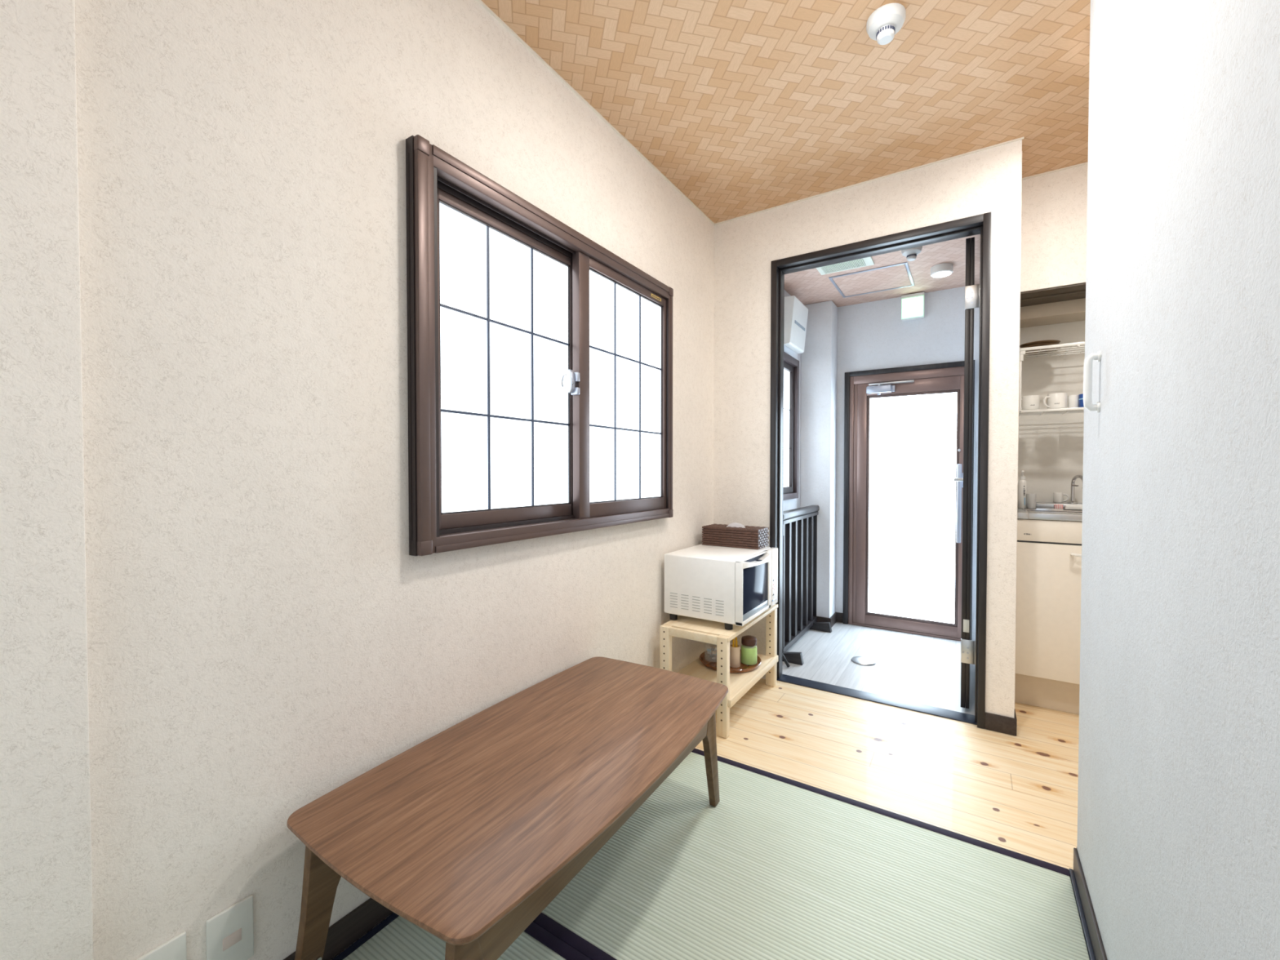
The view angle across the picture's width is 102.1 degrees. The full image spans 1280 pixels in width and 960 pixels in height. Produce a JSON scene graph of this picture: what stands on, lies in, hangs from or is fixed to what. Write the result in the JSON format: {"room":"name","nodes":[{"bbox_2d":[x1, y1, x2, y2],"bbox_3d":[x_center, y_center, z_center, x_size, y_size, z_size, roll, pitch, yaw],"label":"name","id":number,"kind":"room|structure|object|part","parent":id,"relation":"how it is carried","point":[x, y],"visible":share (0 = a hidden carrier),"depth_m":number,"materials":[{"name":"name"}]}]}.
{"room":"tatami living room","nodes":[
{"label":"tatami living room","id":0,"kind":"room"},
{"bbox_2d":[0,0,93,959],"bbox_3d":[-1.183,-0.113,0.349,0.145,2.374,1.090,1,1,33],"label":"wall pillar","id":1,"kind":"structure","parent":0,"point":[46,913],"depth_m":0.73,"materials":[{"name":"beige paint"}]},
{"bbox_2d":[74,0,714,959],"bbox_3d":[-0.564,-0.108,1.390,0.140,2.424,3.510,1,1,33],"label":"wall","id":2,"kind":"structure","parent":0,"point":[265,634],"depth_m":1.03,"materials":[{"name":"beige paint"}]},
{"bbox_2d":[135,931,186,959],"bbox_3d":[-0.816,0.851,0.878,0.009,0.118,0.072,1,1,33],"label":"wall plate","id":3,"kind":"object","parent":2,"relation":"attached to","point":[175,948],"visible":1,"depth_m":0.89,"materials":[{"name":"white plastic"}]},
{"bbox_2d":[205,894,253,959],"bbox_3d":[-0.761,0.854,0.962,0.009,0.118,0.072,1,1,33],"label":"wall plate","id":4,"kind":"object","parent":2,"relation":"attached to","point":[229,933],"visible":1,"depth_m":0.96,"materials":[{"name":"white plastic"}]},
{"bbox_2d":[283,897,393,959],"bbox_3d":[-0.233,0.984,1.784,0.010,0.067,2.318,1,1,33],"label":"baseboard","id":5,"kind":"structure","parent":2,"relation":"attached to","point":[348,929],"depth_m":1.15,"materials":[{"name":"brown wood"}]},
{"bbox_2d":[332,912,399,959],"bbox_3d":[-0.727,1.052,0.993,0.016,0.039,2.630,1,1,33],"label":"trim","id":6,"kind":"structure","parent":2,"relation":"attached to","point":[347,952],"depth_m":1.16,"materials":[{"name":"black fabric"}]},
{"bbox_2d":[405,134,673,555],"bbox_3d":[-0.240,-0.329,1.787,0.119,1.005,1.248,1,1,33],"label":"window","id":7,"kind":"structure","parent":2,"relation":"in","point":[540,357],"depth_m":1.59,"materials":[{"name":"brown metal"}]},
{"bbox_3d":[-0.390,-0.324,1.575,0.004,0.830,0.530,1,1,33],"label":"glass pane","id":8,"kind":"part","parent":7,"relation":"part of","materials":[{"name":"white glass"}]},
{"bbox_3d":[-0.391,-0.322,1.574,0.026,0.894,0.604,1,1,33],"label":"sash","id":9,"kind":"part","parent":7,"relation":"part of","materials":[{"name":"brown metal"}]},
{"bbox_3d":[-0.246,-0.335,1.758,0.051,0.057,0.012,1,1,29],"label":"latch lever","id":10,"kind":"part","parent":7,"relation":"part of","materials":[{"name":"silver metal"}]},
{"bbox_3d":[-0.058,-0.327,2.022,0.031,0.912,0.596,1,1,33],"label":"sash","id":11,"kind":"part","parent":7,"relation":"part of","materials":[{"name":"white glass"}]},
{"bbox_3d":[-0.050,-0.335,2.039,0.004,0.838,0.528,1,1,33],"label":"glass pane","id":12,"kind":"part","parent":7,"relation":"part of","materials":[{"name":"white glass"}]},
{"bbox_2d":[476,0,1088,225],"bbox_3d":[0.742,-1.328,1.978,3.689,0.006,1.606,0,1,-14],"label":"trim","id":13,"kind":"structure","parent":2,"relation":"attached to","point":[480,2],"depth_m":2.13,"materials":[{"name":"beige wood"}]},
{"bbox_2d":[481,0,1090,223],"bbox_3d":[0.631,-1.348,0.756,2.770,0.080,3.776,1,1,33],"label":"ceiling","id":14,"kind":"structure","parent":0,"point":[746,107],"depth_m":1.73,"materials":[{"name":"brown wood"}]},
{"bbox_2d":[866,3,906,44],"bbox_3d":[0.705,-1.292,1.483,0.102,0.060,0.102,1,1,33],"label":"smoke detector","id":15,"kind":"object","parent":14,"relation":"attached to","point":[886,21],"visible":1,"depth_m":1.46,"materials":[{"name":"plastic"}]},
{"bbox_2d":[782,289,800,511],"bbox_3d":[0.871,-0.073,3.286,0.100,2.225,1.230,1,1,33],"label":"wall","id":16,"kind":"structure","parent":0,"point":[792,504],"depth_m":3.48,"materials":[{"name":"paint"}]},
{"bbox_2d":[782,351,799,500],"bbox_3d":[0.828,-0.328,3.124,0.058,0.904,0.736,1,1,33],"label":"window","id":17,"kind":"structure","parent":16,"relation":"in","point":[791,365],"depth_m":3.37,"materials":[{"name":"brown metal"}]},
{"bbox_3d":[0.815,-0.325,3.134,0.006,0.753,0.590,1,1,33],"label":"glass pane","id":18,"kind":"part","parent":17,"relation":"part of","materials":[{"name":"white glass"}]},
{"bbox_3d":[0.819,-0.324,3.131,0.036,0.823,0.652,1,1,33],"label":"sash","id":19,"kind":"part","parent":17,"relation":"part of","materials":[{"name":"white glass"}]},
{"bbox_2d":[783,295,808,353],"bbox_3d":[0.968,-0.965,3.243,0.092,0.285,0.310,1,1,33],"label":"electrical box","id":20,"kind":"object","parent":16,"relation":"attached to","point":[796,313],"depth_m":3.15,"materials":[{"name":"white plastic"}]},
{"bbox_2d":[800,300,837,617],"bbox_3d":[1.229,-0.103,3.563,0.202,2.175,0.175,1,1,33],"label":"column","id":21,"kind":"structure","parent":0,"point":[819,359],"depth_m":3.48,"materials":[{"name":"paint"}]},
{"bbox_2d":[712,139,1022,728],"bbox_3d":[0.907,-0.142,2.469,1.445,2.394,0.102,1,1,33],"label":"wall","id":22,"kind":"structure","parent":0,"point":[989,180],"depth_m":2.29,"materials":[{"name":"beige paint"}]},
{"bbox_2d":[769,212,991,728],"bbox_3d":[1.268,-0.038,2.705,0.898,2.086,0.907,1,1,33],"label":"door frame","id":23,"kind":"structure","parent":22,"relation":"in","point":[973,652],"depth_m":2.23,"materials":[{"name":"metal"}]},
{"bbox_3d":[1.734,-0.002,2.808,0.052,0.018,0.119,1,1,33],"label":"lever handle","id":24,"kind":"part","parent":23,"relation":"part of","materials":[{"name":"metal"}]},
{"bbox_2d":[984,709,1017,735],"bbox_3d":[1.475,0.978,2.119,0.105,0.067,0.111,1,1,33],"label":"baseboard","id":25,"kind":"structure","parent":22,"relation":"attached to","point":[1003,724],"depth_m":2.07,"materials":[{"name":"brown wood"}]},
{"bbox_2d":[784,234,980,306],"bbox_3d":[1.347,-1.220,2.970,1.260,0.080,1.250,1,1,33],"label":"ceiling","id":26,"kind":"structure","parent":0,"point":[809,286],"depth_m":3.01,"materials":[{"name":"white paint"}]},
{"bbox_2d":[816,256,874,275],"bbox_3d":[1.079,-1.170,2.762,0.279,0.012,0.268,1,1,33],"label":"ceiling vent","id":27,"kind":"object","parent":26,"relation":"in","point":[867,261],"visible":0.4,"depth_m":2.82,"materials":[{"name":"white plastic"}]},
{"bbox_2d":[828,262,914,297],"bbox_3d":[1.381,-1.179,3.073,0.410,0.005,0.413,1,1,33],"label":"ceiling hatch","id":28,"kind":"object","parent":26,"relation":"attached to","point":[892,277],"visible":1,"depth_m":3.05,"materials":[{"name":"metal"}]},
{"bbox_2d":[901,245,922,261],"bbox_3d":[1.375,-1.143,2.617,0.094,0.060,0.094,1,1,33],"label":"smoke detector","id":29,"kind":"object","parent":26,"relation":"attached to","point":[911,254],"visible":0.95,"depth_m":2.60,"materials":[{"name":"plastic"}]},
{"bbox_2d":[930,262,953,277],"bbox_3d":[1.667,-1.155,2.857,0.108,0.044,0.108,1,1,33],"label":"ceiling lamp","id":30,"kind":"object","parent":26,"relation":"attached to","point":[940,270],"visible":1,"depth_m":2.82,"materials":[{"name":"white plastic"}]},
{"bbox_2d":[932,271,951,277],"bbox_3d":[1.667,-1.136,2.858,0.093,0.005,0.093,1,1,33],"label":"diffuser","id":31,"kind":"object","parent":30,"relation":"attached to","point":[935,273],"depth_m":2.85,"materials":[{"name":"white plastic"}]},
{"bbox_2d":[694,622,1079,870],"bbox_3d":[1.612,1.038,2.306,2.550,0.059,2.110,1,1,33],"label":"floor","id":32,"kind":"structure","parent":0,"point":[1018,793],"depth_m":1.98,"materials":[{"name":"brown wood"}]},
{"bbox_2d":[659,604,777,738],"bbox_3d":[0.383,0.809,2.359,0.318,0.396,0.617,1,1,33],"label":"rack","id":33,"kind":"object","parent":32,"relation":"on","point":[711,632],"visible":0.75,"depth_m":2.18,"materials":[{"name":"beige wood"}]},
{"bbox_3d":[0.110,0.813,2.187,0.043,0.394,0.030,1,1,33],"label":"post","id":34,"kind":"part","parent":33,"relation":"part of","materials":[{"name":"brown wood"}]},
{"bbox_3d":[0.217,0.634,2.109,0.218,0.032,0.020,1,1,33],"label":"rail","id":35,"kind":"part","parent":33,"relation":"part of","materials":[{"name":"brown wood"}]},
{"bbox_2d":[664,543,777,630],"bbox_3d":[0.379,0.466,2.350,0.366,0.290,0.448,1,1,33],"label":"microwave oven","id":36,"kind":"object","parent":33,"relation":"on","point":[730,586],"visible":0.99,"depth_m":2.18,"materials":[{"name":"white plastic"}]},
{"bbox_2d":[702,522,768,549],"bbox_3d":[0.461,0.262,2.509,0.286,0.111,0.143,1,1,33],"label":"tissue box","id":37,"kind":"object","parent":36,"relation":"on","point":[734,535],"visible":1,"depth_m":2.45,"materials":[{"name":"brown wicker"}]},
{"bbox_3d":[0.490,0.453,2.216,0.034,0.259,0.343,1,1,33],"label":"door","id":38,"kind":"part","parent":36,"relation":"part of","materials":[{"name":"black glass"}]},
{"bbox_3d":[0.495,0.554,2.206,0.002,0.025,0.308,1,1,33],"label":"door sill","id":39,"kind":"part","parent":36,"relation":"part of","materials":[{"name":"white plastic"}]},
{"bbox_3d":[0.482,0.461,2.210,0.026,0.218,0.317,1,1,33],"label":"door glass","id":40,"kind":"part","parent":36,"relation":"part of","materials":[{"name":"black glass"}]},
{"bbox_3d":[0.611,0.449,2.405,0.032,0.259,0.102,1,1,33],"label":"control panel","id":41,"kind":"part","parent":36,"relation":"part of","materials":[{"name":"white plastic"}]},
{"bbox_3d":[0.329,0.816,2.045,0.043,0.394,0.030,1,1,33],"label":"post","id":42,"kind":"part","parent":33,"relation":"part of","materials":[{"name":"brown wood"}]},
{"bbox_2d":[699,648,761,672],"bbox_3d":[0.424,0.848,2.433,0.287,0.020,0.287,1,1,33],"label":"round tray","id":43,"kind":"object","parent":33,"relation":"on","point":[704,658],"visible":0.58,"depth_m":2.39,"materials":[{"name":"brown wood"}]},
{"bbox_2d":[706,647,716,659],"bbox_3d":[0.343,0.817,2.449,0.074,0.070,0.074,1,1,33],"label":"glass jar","id":44,"kind":"object","parent":43,"relation":"on","point":[708,651],"visible":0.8,"depth_m":2.44,"materials":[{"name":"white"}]},
{"bbox_2d":[729,637,740,667],"bbox_3d":[0.435,0.787,2.372,0.047,0.132,0.047,1,1,33],"label":"holder","id":45,"kind":"object","parent":43,"relation":"on","point":[735,649],"visible":0.92,"depth_m":2.35,"materials":[{"name":"beige wood"}]},
{"bbox_2d":[741,635,756,665],"bbox_3d":[0.508,0.790,2.409,0.077,0.126,0.077,1,1,33],"label":"jar","id":46,"kind":"object","parent":43,"relation":"on","point":[748,648],"visible":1,"depth_m":2.38,"materials":[{"name":"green glass"}]},
{"bbox_3d":[0.508,0.745,2.408,0.070,0.036,0.070,1,1,33],"label":"lid","id":47,"kind":"part","parent":46,"relation":"part of","materials":[{"name":"brown wood"}]},
{"bbox_3d":[0.510,0.873,2.275,0.012,0.030,0.590,1,1,33],"label":"rail","id":48,"kind":"part","parent":33,"relation":"part of","materials":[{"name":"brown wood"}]},
{"bbox_3d":[0.644,0.807,2.534,0.043,0.394,0.040,1,1,33],"label":"post","id":49,"kind":"part","parent":33,"relation":"part of","materials":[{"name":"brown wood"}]},
{"bbox_2d":[782,535,790,667],"bbox_3d":[0.760,0.648,2.772,0.096,0.698,0.048,1,1,33],"label":"railing post","id":50,"kind":"object","parent":32,"relation":"on","point":[784,659],"visible":0.34,"depth_m":2.78,"materials":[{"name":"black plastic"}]},
{"bbox_3d":[0.755,0.931,2.769,0.096,0.133,0.017,0,1,24],"label":"leg","id":51,"kind":"part","parent":50,"relation":"part of","materials":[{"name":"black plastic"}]},
{"bbox_2d":[782,505,831,665],"bbox_3d":[0.983,0.584,3.200,0.274,0.816,0.837,1,1,33],"label":"stair railing","id":52,"kind":"object","parent":32,"relation":"on","point":[800,524],"visible":0.73,"depth_m":3.19,"materials":[{"name":"black metal"}]},
{"bbox_3d":[0.982,0.229,3.187,0.048,0.021,0.785,1,1,33],"label":"rail","id":53,"kind":"part","parent":52,"relation":"part of","materials":[{"name":"black metal"}]},
{"bbox_3d":[0.981,0.945,3.201,0.046,0.032,0.825,1,1,33],"label":"rail","id":54,"kind":"part","parent":52,"relation":"part of","materials":[{"name":"black metal"}]},
{"bbox_3d":[0.987,0.198,3.193,0.058,0.044,0.832,1,1,33],"label":"rail","id":55,"kind":"part","parent":52,"relation":"part of","materials":[{"name":"black metal"}]},
{"bbox_2d":[851,656,875,665],"bbox_3d":[1.230,0.994,2.848,0.126,0.008,0.126,1,1,33],"label":"cap","id":56,"kind":"object","parent":32,"relation":"on","point":[863,660],"visible":1,"depth_m":2.83,"materials":[{"name":"metal"}]},
{"bbox_2d":[1014,519,1082,714],"bbox_3d":[2.266,0.592,2.147,1.186,0.839,0.522,1,1,33],"label":"base cabinet","id":57,"kind":"object","parent":32,"relation":"on","point":[1049,565],"visible":0.29,"depth_m":2.22,"materials":[{"name":"beige wood"}]},
{"bbox_2d":[1017,502,1082,521],"bbox_3d":[2.275,0.145,2.152,1.186,0.053,0.490,1,1,33],"label":"countertop","id":58,"kind":"structure","parent":57,"relation":"on","point":[1043,510],"depth_m":2.25,"materials":[{"name":"metal"}]},
{"bbox_2d":[1017,471,1026,508],"bbox_3d":[1.860,0.046,2.514,0.036,0.182,0.039,0,1,-8],"label":"soap bottle","id":59,"kind":"object","parent":58,"relation":"on","point":[1022,484],"visible":0.99,"depth_m":2.50,"materials":[{"name":"white plastic"}]},
{"bbox_2d":[1026,493,1036,508],"bbox_3d":[1.881,0.102,2.484,0.038,0.072,0.038,1,1,33],"label":"tumbler","id":60,"kind":"object","parent":58,"relation":"on","point":[1031,498],"visible":1,"depth_m":2.47,"materials":[{"name":"white plastic"}]},
{"bbox_2d":[1021,507,1082,513],"bbox_3d":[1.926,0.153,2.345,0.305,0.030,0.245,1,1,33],"label":"basin","id":61,"kind":"object","parent":58,"relation":"in","point":[1037,509],"depth_m":2.44,"materials":[{"name":"silver metal"}]},
{"bbox_2d":[1053,504,1062,508],"bbox_3d":[1.986,0.127,2.455,0.032,0.022,0.020,1,1,33],"label":"pack","id":62,"kind":"object","parent":58,"relation":"on","point":[1055,506],"visible":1,"depth_m":2.45,"materials":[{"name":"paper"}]},
{"bbox_2d":[1053,492,1069,502],"bbox_3d":[2.056,0.087,2.522,0.061,0.051,0.037,1,1,33],"label":"mug","id":63,"kind":"object","parent":58,"relation":"on","point":[1058,496],"visible":0.94,"depth_m":2.52,"materials":[{"name":"white ceramic"}]},
{"bbox_3d":[2.073,0.087,2.518,0.027,0.041,0.008,0,1,21],"label":"handle","id":64,"kind":"part","parent":63,"relation":"part of","materials":[{"name":"white ceramic"}]},
{"bbox_2d":[1063,504,1082,510],"bbox_3d":[2.040,0.126,2.401,0.111,0.022,0.054,1,1,33],"label":"tray","id":65,"kind":"object","parent":58,"relation":"on","point":[1078,507],"visible":0.52,"depth_m":2.39,"materials":[{"name":"white ceramic"}]},
{"bbox_2d":[1066,475,1083,503],"bbox_3d":[2.067,0.044,2.449,0.040,0.138,0.104,0,1,15],"label":"faucet","id":66,"kind":"object","parent":58,"relation":"on","point":[1073,482],"visible":0.68,"depth_m":2.47,"materials":[{"name":"silver metal"}]},
{"bbox_3d":[2.151,0.224,1.960,1.184,0.092,0.017,1,1,33],"label":"drawer","id":67,"kind":"part","parent":57,"relation":"part of","materials":[{"name":"beige wood"}]},
{"bbox_3d":[1.848,0.312,2.124,0.122,0.014,0.040,1,1,33],"label":"handle","id":68,"kind":"part","parent":57,"relation":"part of","materials":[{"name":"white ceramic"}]},
{"bbox_2d":[835,284,979,640],"bbox_3d":[1.706,-0.075,3.420,1.160,2.225,0.100,1,1,33],"label":"wall","id":69,"kind":"structure","parent":0,"point":[873,335],"depth_m":3.37,"materials":[{"name":"paint"}]},
{"bbox_2d":[813,612,843,627],"bbox_3d":[1.251,0.952,3.563,0.260,0.065,0.185,1,1,33],"label":"baseboard","id":70,"kind":"structure","parent":69,"relation":"attached to","point":[837,616],"depth_m":3.50,"materials":[{"name":"black wood"}]},
{"bbox_2d":[842,360,974,640],"bbox_3d":[1.708,0.131,3.337,0.744,1.716,0.105,1,1,33],"label":"door","id":71,"kind":"structure","parent":69,"relation":"in","point":[904,426],"depth_m":3.35,"materials":[{"name":"brown metal"}]},
{"bbox_3d":[1.626,-0.624,3.350,0.266,0.024,0.019,1,1,33],"label":"closer arm","id":72,"kind":"part","parent":71,"relation":"part of","materials":[{"name":"metal"}]},
{"bbox_3d":[1.747,0.174,3.338,0.506,1.443,0.006,1,1,33],"label":"glass pane","id":73,"kind":"part","parent":71,"relation":"part of","materials":[{"name":"white glass"}]},
{"bbox_3d":[1.946,0.142,3.154,0.024,0.479,0.055,1,1,33],"label":"pull handle","id":74,"kind":"part","parent":71,"relation":"part of","materials":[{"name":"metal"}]},
{"bbox_2d":[901,292,924,321],"bbox_3d":[1.737,-1.102,3.291,0.130,0.154,0.052,1,1,33],"label":"exit sign","id":75,"kind":"object","parent":69,"relation":"attached to","point":[913,305],"visible":1,"depth_m":3.27,"materials":[{"name":"white plastic"}]},
{"bbox_2d":[1014,164,1088,686],"bbox_3d":[2.247,-0.136,2.093,1.275,2.395,0.715,1,1,33],"label":"wall","id":76,"kind":"structure","parent":0,"point":[1054,205],"depth_m":2.23,"materials":[{"name":"beige paint"}]},
{"bbox_2d":[1018,341,1084,416],"bbox_3d":[2.097,-0.463,2.345,0.666,0.302,0.252,1,1,33],"label":"dish rack","id":77,"kind":"object","parent":76,"relation":"attached to","point":[1022,350],"visible":0.34,"depth_m":2.41,"materials":[{"name":"white metal"}]},
{"bbox_3d":[1.782,-0.457,2.412,0.021,0.286,0.022,1,1,33],"label":"post","id":78,"kind":"part","parent":77,"relation":"part of","materials":[{"name":"white metal"}]},
{"bbox_2d":[1021,395,1039,410],"bbox_3d":[1.835,-0.360,2.442,0.067,0.068,0.084,-1,1,-28],"label":"mug","id":79,"kind":"object","parent":77,"relation":"on","point":[1032,402],"visible":0.73,"depth_m":2.41,"materials":[{"name":"white ceramic"}]},
{"bbox_2d":[1025,347,1060,355],"bbox_3d":[1.905,-0.614,2.468,0.160,0.012,0.160,1,1,33],"label":"plate","id":80,"kind":"object","parent":77,"relation":"on","point":[1052,348],"visible":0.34,"depth_m":2.44,"materials":[{"name":"white ceramic"}]},
{"bbox_2d":[1019,342,1059,348],"bbox_3d":[1.905,-0.628,2.467,0.160,0.012,0.160,1,1,33],"label":"plate","id":81,"kind":"object","parent":80,"relation":"on","point":[1046,344],"visible":0.19,"depth_m":2.40,"materials":[{"name":"white ceramic"}]},
{"bbox_2d":[1019,339,1060,347],"bbox_3d":[1.905,-0.642,2.467,0.158,0.012,0.158,1,1,33],"label":"plate","id":82,"kind":"object","parent":81,"relation":"on","point":[1050,340],"visible":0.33,"depth_m":2.42,"materials":[{"name":"brown wood"}]},
{"bbox_2d":[1043,392,1067,408],"bbox_3d":[1.915,-0.361,2.388,0.090,0.072,0.072,1,1,33],"label":"mug","id":83,"kind":"object","parent":77,"relation":"on","point":[1057,400],"visible":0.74,"depth_m":2.36,"materials":[{"name":"white ceramic"}]},
{"bbox_3d":[1.875,-0.361,2.387,0.028,0.054,0.008,0,1,4],"label":"handle","id":84,"kind":"part","parent":83,"relation":"part of","materials":[{"name":"white ceramic"}]},
{"bbox_2d":[1067,395,1078,408],"bbox_3d":[1.997,-0.357,2.386,0.041,0.063,0.066,1,1,33],"label":"mug","id":85,"kind":"object","parent":77,"relation":"on","point":[1073,400],"visible":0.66,"depth_m":2.36,"materials":[{"name":"white ceramic"}]},
{"bbox_2d":[1078,393,1084,407],"bbox_3d":[2.014,-0.356,2.330,0.059,0.064,0.059,1,1,33],"label":"cup","id":86,"kind":"object","parent":77,"relation":"on","point":[1080,396],"visible":0.34,"depth_m":2.33,"materials":[{"name":"blue ceramic"}]},
{"bbox_2d":[1020,282,1085,306],"bbox_3d":[2.246,-0.826,2.090,1.188,0.015,0.226,1,1,33],"label":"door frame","id":87,"kind":"structure","parent":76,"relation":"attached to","point":[1075,291],"depth_m":2.32,"materials":[{"name":"brown wood"}]},
{"bbox_2d":[1017,320,1085,502],"bbox_3d":[2.353,0.059,2.227,1.238,2.000,0.379,1,1,33],"label":"backsplash","id":88,"kind":"structure","parent":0,"point":[1051,446],"depth_m":2.58,"materials":[{"name":"beige tile"}]},
{"bbox_2d":[1019,297,1085,328],"bbox_3d":[2.358,-0.802,2.264,1.188,0.068,0.184,1,1,33],"label":"light housing","id":89,"kind":"object","parent":88,"relation":"attached to","point":[1073,310],"visible":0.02,"depth_m":2.45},
{"bbox_2d":[1076,0,1279,959],"bbox_3d":[0.476,-0.101,0.197,0.110,2.394,2.630,1,1,33],"label":"wall","id":90,"kind":"structure","parent":0,"point":[1178,844],"depth_m":0.70,"materials":[{"name":"white paint"}]},
{"bbox_2d":[1068,868,1095,959],"bbox_3d":[0.421,1.063,0.254,0.008,0.044,2.630,1,1,33],"label":"trim","id":91,"kind":"structure","parent":90,"relation":"attached to","point":[1087,940],"depth_m":1.21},
{"bbox_2d":[1073,848,1106,959],"bbox_3d":[0.473,1.014,0.223,0.112,0.064,2.636,1,1,33],"label":"baseboard","id":92,"kind":"structure","parent":90,"relation":"attached to","point":[1097,944],"depth_m":1.18,"materials":[{"name":"brown wood"}]},
{"bbox_2d":[1083,351,1101,412],"bbox_3d":[1.022,-0.221,1.169,0.031,0.137,0.025,1,1,33],"label":"handle","id":93,"kind":"object","parent":90,"relation":"attached to","point":[1087,368],"visible":1,"depth_m":1.16,"materials":[{"name":"white plastic"}]},
{"bbox_3d":[-0.156,1.096,0.626,1.395,0.045,2.630,1,1,33],"label":"floor","id":94,"kind":"structure","parent":0,"visible":0},
{"bbox_2d":[342,915,591,959],"bbox_3d":[-0.389,1.062,0.253,1.352,0.035,1.751,1,1,33],"label":"mat","id":95,"kind":"object","parent":94,"relation":"on","point":[400,940],"visible":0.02,"depth_m":1.14,"materials":[{"name":"wicker"}]},
{"bbox_2d":[533,748,1089,959],"bbox_3d":[0.323,1.042,1.359,1.352,0.035,0.878,1,1,33],"label":"mat","id":96,"kind":"object","parent":94,"relation":"on","point":[781,868],"visible":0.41,"depth_m":1.29,"materials":[{"name":"wicker"}]},
{"bbox_2d":[286,656,728,959],"bbox_3d":[-0.195,0.834,1.291,0.566,0.384,1.058,1,1,31],"label":"table","id":97,"kind":"object","parent":96,"relation":"on","point":[468,833],"visible":1,"depth_m":1.04,"materials":[{"name":"brown wood"}]},
{"bbox_3d":[-0.624,0.849,0.994,0.021,0.365,0.103,1,1,31],"label":"leg","id":98,"kind":"part","parent":97,"relation":"part of","materials":[{"name":"brown wood"}]},
{"bbox_3d":[-0.278,0.852,0.784,0.021,0.365,0.103,1,1,31],"label":"leg","id":99,"kind":"part","parent":97,"relation":"part of","materials":[{"name":"brown wood"}]},
{"bbox_3d":[0.218,0.838,1.599,0.021,0.365,0.103,1,1,31],"label":"leg","id":100,"kind":"part","parent":97,"relation":"part of","materials":[{"name":"brown wood"}]}
]}

